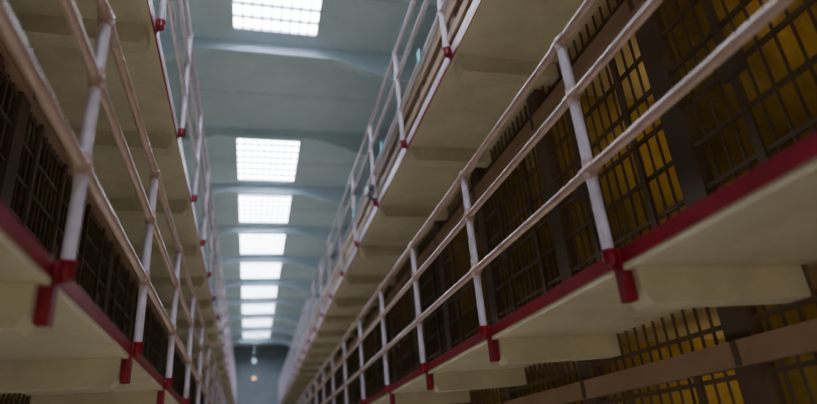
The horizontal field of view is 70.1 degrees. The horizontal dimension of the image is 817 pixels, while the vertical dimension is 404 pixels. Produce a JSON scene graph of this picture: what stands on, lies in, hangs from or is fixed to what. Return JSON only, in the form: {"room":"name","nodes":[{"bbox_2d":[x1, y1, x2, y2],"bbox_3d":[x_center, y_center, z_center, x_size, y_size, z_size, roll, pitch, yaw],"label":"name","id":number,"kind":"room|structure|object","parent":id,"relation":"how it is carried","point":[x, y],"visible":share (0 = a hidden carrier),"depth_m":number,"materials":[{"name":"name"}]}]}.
{"room":"prison interior","nodes":[
{"label":"prison interior","id":0,"kind":"room"},
{"bbox_2d":[223,344,298,403],"bbox_3d":[-8.336,11.785,32.111,9.420,8.620,0.200,1,-24,-15],"label":"wall","id":1,"kind":"structure","parent":0,"point":[271,359],"depth_m":32.97,"materials":[{"name":"paint"}]},
{"bbox_2d":[152,0,449,345],"bbox_3d":[-3.768,0.126,15.927,9.420,0.050,40.000,1,-24,-15],"label":"ceiling","id":2,"kind":"structure","parent":0,"point":[372,26],"depth_m":11.39,"materials":[{"name":"paint"}]},
{"bbox_2d":[252,337,256,362],"bbox_3d":[-7.599,7.032,28.715,0.254,1.760,0.260,1,-24,-15],"label":"pendant lamp","id":3,"kind":"object","parent":2,"relation":"hanging from","point":[254,360],"visible":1,"depth_m":28.40,"materials":[{"name":"grey metal"}]},
{"bbox_2d":[243,332,269,337],"bbox_3d":[-7.990,6.889,30.619,1.430,0.080,2.150,1,-24,-15],"label":"skylight","id":4,"kind":"object","parent":2,"relation":"attached to","point":[254,334],"visible":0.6,"depth_m":30.97,"materials":[{"name":"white glass"}]},
{"bbox_2d":[243,320,271,326],"bbox_3d":[-7.317,5.765,28.178,1.430,0.080,2.150,1,-24,-15],"label":"skylight","id":5,"kind":"object","parent":2,"relation":"attached to","point":[246,323],"visible":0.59,"depth_m":28.52,"materials":[{"name":"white glass"}]},
{"bbox_2d":[243,305,273,313],"bbox_3d":[-6.644,4.641,25.738,1.430,0.080,2.150,1,-24,-15],"label":"skylight","id":6,"kind":"object","parent":2,"relation":"attached to","point":[247,309],"visible":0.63,"depth_m":25.98,"materials":[{"name":"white glass"}]},
{"bbox_2d":[242,286,276,297],"bbox_3d":[-5.971,3.517,23.297,1.430,0.080,2.150,1,-24,-15],"label":"skylight","id":7,"kind":"object","parent":2,"relation":"attached to","point":[247,292],"visible":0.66,"depth_m":23.53,"materials":[{"name":"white glass"}]},
{"bbox_2d":[241,264,279,277],"bbox_3d":[-5.298,2.393,20.857,1.430,0.080,2.150,1,-24,-15],"label":"skylight","id":8,"kind":"object","parent":2,"relation":"attached to","point":[247,270],"visible":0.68,"depth_m":21.04,"materials":[{"name":"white glass"}]},
{"bbox_2d":[222,337,302,347],"bbox_3d":[-8.141,7.743,31.756,9.020,0.550,0.160,1,-24,-15],"label":"ceiling beam","id":9,"kind":"structure","parent":2,"relation":"attached to","point":[285,341],"depth_m":31.92,"materials":[{"name":"grey paint"}]},
{"bbox_2d":[240,234,284,253],"bbox_3d":[-4.625,1.269,18.416,1.430,0.080,2.150,1,-24,-15],"label":"skylight","id":10,"kind":"object","parent":2,"relation":"attached to","point":[250,243],"visible":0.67,"depth_m":18.54,"materials":[{"name":"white glass"}]},
{"bbox_2d":[219,326,307,337],"bbox_3d":[-7.468,6.619,29.315,9.020,0.550,0.160,1,-24,-15],"label":"ceiling beam","id":11,"kind":"structure","parent":2,"relation":"attached to","point":[291,331],"depth_m":29.45,"materials":[{"name":"grey paint"}]},
{"bbox_2d":[239,195,290,222],"bbox_3d":[-3.952,0.145,15.975,1.430,0.080,2.150,1,-24,-15],"label":"skylight","id":12,"kind":"object","parent":2,"relation":"attached to","point":[252,208],"visible":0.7,"depth_m":16.02,"materials":[{"name":"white glass"}]},
{"bbox_2d":[218,313,313,325],"bbox_3d":[-6.795,5.496,26.875,9.020,0.550,0.160,1,-24,-15],"label":"ceiling beam","id":13,"kind":"structure","parent":2,"relation":"attached to","point":[293,318],"depth_m":27.03,"materials":[{"name":"grey paint"}]},
{"bbox_2d":[214,298,320,311],"bbox_3d":[-6.122,4.372,24.434,9.020,0.550,0.160,1,-24,-15],"label":"ceiling beam","id":14,"kind":"structure","parent":2,"relation":"attached to","point":[300,304],"depth_m":24.58,"materials":[{"name":"grey paint"}]},
{"bbox_2d":[237,139,299,181],"bbox_3d":[-3.279,-0.979,13.535,1.430,0.080,2.150,1,-24,-15],"label":"skylight","id":15,"kind":"object","parent":2,"relation":"attached to","point":[258,160],"visible":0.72,"depth_m":13.52,"materials":[{"name":"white glass"}]},
{"bbox_2d":[210,280,328,294],"bbox_3d":[-5.449,3.248,21.993,9.020,0.550,0.160,1,-24,-15],"label":"ceiling beam","id":16,"kind":"structure","parent":2,"relation":"attached to","point":[303,285],"depth_m":22.12,"materials":[{"name":"grey paint"}]},
{"bbox_2d":[205,257,339,272],"bbox_3d":[-4.776,2.124,19.553,9.020,0.550,0.160,1,-24,-15],"label":"ceiling beam","id":17,"kind":"structure","parent":2,"relation":"attached to","point":[312,263],"depth_m":19.69,"materials":[{"name":"grey paint"}]},
{"bbox_2d":[198,225,351,245],"bbox_3d":[-4.103,1.000,17.112,9.020,0.550,0.160,1,-24,-15],"label":"ceiling beam","id":18,"kind":"structure","parent":2,"relation":"attached to","point":[321,234],"depth_m":17.26,"materials":[{"name":"grey paint"}]},
{"bbox_2d":[232,0,321,36],"bbox_3d":[-1.933,-3.226,8.653,1.430,0.080,2.150,1,-24,-15],"label":"skylight","id":19,"kind":"object","parent":2,"relation":"attached to","point":[295,17],"visible":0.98,"depth_m":9.23,"materials":[{"name":"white glass"}]},
{"bbox_2d":[190,183,364,209],"bbox_3d":[-3.430,-0.124,14.671,9.020,0.550,0.160,1,-24,-15],"label":"ceiling beam","id":20,"kind":"structure","parent":2,"relation":"attached to","point":[333,196],"depth_m":14.81,"materials":[{"name":"grey paint"}]},
{"bbox_2d":[178,124,391,159],"bbox_3d":[-2.757,-1.248,12.231,9.020,0.550,0.160,1,-24,-15],"label":"ceiling beam","id":21,"kind":"structure","parent":2,"relation":"attached to","point":[350,143],"depth_m":12.34,"materials":[{"name":"grey paint"}]},
{"bbox_2d":[159,33,424,86],"bbox_3d":[-2.083,-2.372,9.790,9.020,0.550,0.160,1,-24,-15],"label":"ceiling beam","id":22,"kind":"structure","parent":2,"relation":"attached to","point":[373,65],"depth_m":9.87,"materials":[{"name":"grey paint"}]},
{"bbox_2d":[170,0,446,334],"bbox_3d":[-3.458,-0.361,14.801,9.020,0.008,36.034,1,-24,-15],"label":"trim","id":23,"kind":"structure","parent":2,"relation":"attached to","point":[376,0],"depth_m":11.58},
{"bbox_3d":[-3.092,7.613,12.666,9.220,0.100,40.000,1,-24,-15],"label":"floor","id":24,"kind":"structure","parent":0,"visible":0},
{"bbox_2d":[0,393,30,403],"bbox_3d":[-6.346,6.406,12.324,2.458,2.370,39.960,1,-24,-15],"label":"cells","id":25,"kind":"object","parent":24,"relation":"on","point":[8,398],"visible":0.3,"depth_m":4.46,"materials":[{"name":"yellow paint"}]},
{"bbox_2d":[0,201,182,403],"bbox_3d":[-4.848,5.473,13.167,0.980,0.258,39.960,1,-24,-15],"label":"walkway","id":26,"kind":"object","parent":25,"relation":"attached to","point":[57,346],"visible":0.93,"depth_m":3.02,"materials":[{"name":"beige paint"}]},
{"bbox_2d":[0,0,227,403],"bbox_3d":[-4.407,4.856,13.573,0.076,1.296,39.960,1,-24,-15],"label":"guard railing","id":27,"kind":"object","parent":26,"relation":"attached to","point":[80,153],"visible":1,"depth_m":2.75,"materials":[{"name":"metal"}]},
{"bbox_2d":[0,33,209,403],"bbox_3d":[-6.541,4.241,13.268,2.458,2.370,39.960,1,-24,-15],"label":"cells","id":28,"kind":"object","parent":25,"relation":"on","point":[36,168],"visible":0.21,"depth_m":5.40,"materials":[{"name":"yellow paint"}]},
{"bbox_2d":[4,0,234,403],"bbox_3d":[-5.063,3.302,14.107,0.940,0.270,39.960,1,-24,-15],"label":"walkway","id":29,"kind":"object","parent":28,"relation":"attached to","point":[43,25],"visible":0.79,"depth_m":5.47,"materials":[{"name":"beige paint"}]},
{"bbox_2d":[156,0,236,403],"bbox_3d":[-4.641,2.690,14.506,0.076,1.296,39.960,1,-24,-15],"label":"guard railing","id":30,"kind":"object","parent":29,"relation":"attached to","point":[185,77],"visible":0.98,"depth_m":7.39,"materials":[{"name":"metal"}]},
{"bbox_2d":[457,260,816,403],"bbox_3d":[-0.042,6.563,13.990,2.458,2.370,39.960,1,-24,-15],"label":"cells","id":31,"kind":"object","parent":24,"relation":"on","point":[746,354],"visible":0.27,"depth_m":3.50,"materials":[{"name":"yellow paint"}]},
{"bbox_2d":[301,0,816,403],"bbox_3d":[-0.238,4.398,14.934,2.458,2.370,39.960,1,-24,-15],"label":"cells","id":32,"kind":"object","parent":31,"relation":"on","point":[759,102],"visible":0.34,"depth_m":4.73,"materials":[{"name":"yellow paint"}]},
{"bbox_2d":[295,0,472,369],"bbox_3d":[-0.435,2.209,15.887,2.458,2.420,39.960,1,-24,-15],"label":"cells","id":33,"kind":"object","parent":32,"relation":"on","point":[456,11],"visible":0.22,"depth_m":9.93,"materials":[{"name":"yellow paint"}]},
{"bbox_2d":[280,0,604,403],"bbox_3d":[-1.905,3.381,14.942,0.965,0.270,39.960,1,-24,-15],"label":"walkway","id":34,"kind":"object","parent":32,"relation":"attached to","point":[498,45],"visible":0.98,"depth_m":6.11,"materials":[{"name":"beige paint"}]},
{"bbox_2d":[278,0,451,403],"bbox_3d":[-2.451,2.744,15.084,0.076,1.296,39.960,1,-24,-15],"label":"guard railing","id":35,"kind":"object","parent":34,"relation":"attached to","point":[442,4],"visible":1,"depth_m":8.02,"materials":[{"name":"metal"}]},
{"bbox_2d":[365,184,377,199],"bbox_3d":[-0.470,-0.123,7.603,0.150,0.165,0.230,1,-24,-15],"label":"security camera","id":36,"kind":"object","parent":35,"relation":"attached to","point":[370,189],"visible":1,"depth_m":7.57,"materials":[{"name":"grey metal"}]},
{"bbox_2d":[380,141,382,153],"bbox_3d":[-0.336,-0.682,7.258,0.015,0.140,0.080,1,-24,-15],"label":"tag","id":37,"kind":"object","parent":35,"relation":"attached to","point":[381,143],"visible":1,"depth_m":7.23,"materials":[{"name":"teal"}]},
{"bbox_2d":[417,49,420,64],"bbox_3d":[0.101,-1.413,5.672,0.015,0.140,0.080,1,-24,-15],"label":"tag","id":38,"kind":"object","parent":35,"relation":"attached to","point":[418,51],"visible":1,"depth_m":5.66,"materials":[{"name":"teal"}]},
{"bbox_2d":[360,131,816,403],"bbox_3d":[-1.709,5.552,13.996,0.965,0.258,39.960,1,-24,-15],"label":"walkway","id":39,"kind":"object","parent":31,"relation":"attached to","point":[748,241],"visible":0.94,"depth_m":2.64,"materials":[{"name":"beige paint"}]},
{"bbox_2d":[296,0,794,403],"bbox_3d":[-2.256,4.910,14.141,0.076,1.296,39.960,1,-24,-15],"label":"guard railing","id":40,"kind":"object","parent":39,"relation":"attached to","point":[612,258],"visible":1,"depth_m":3.15,"materials":[{"name":"metal"}]}
]}

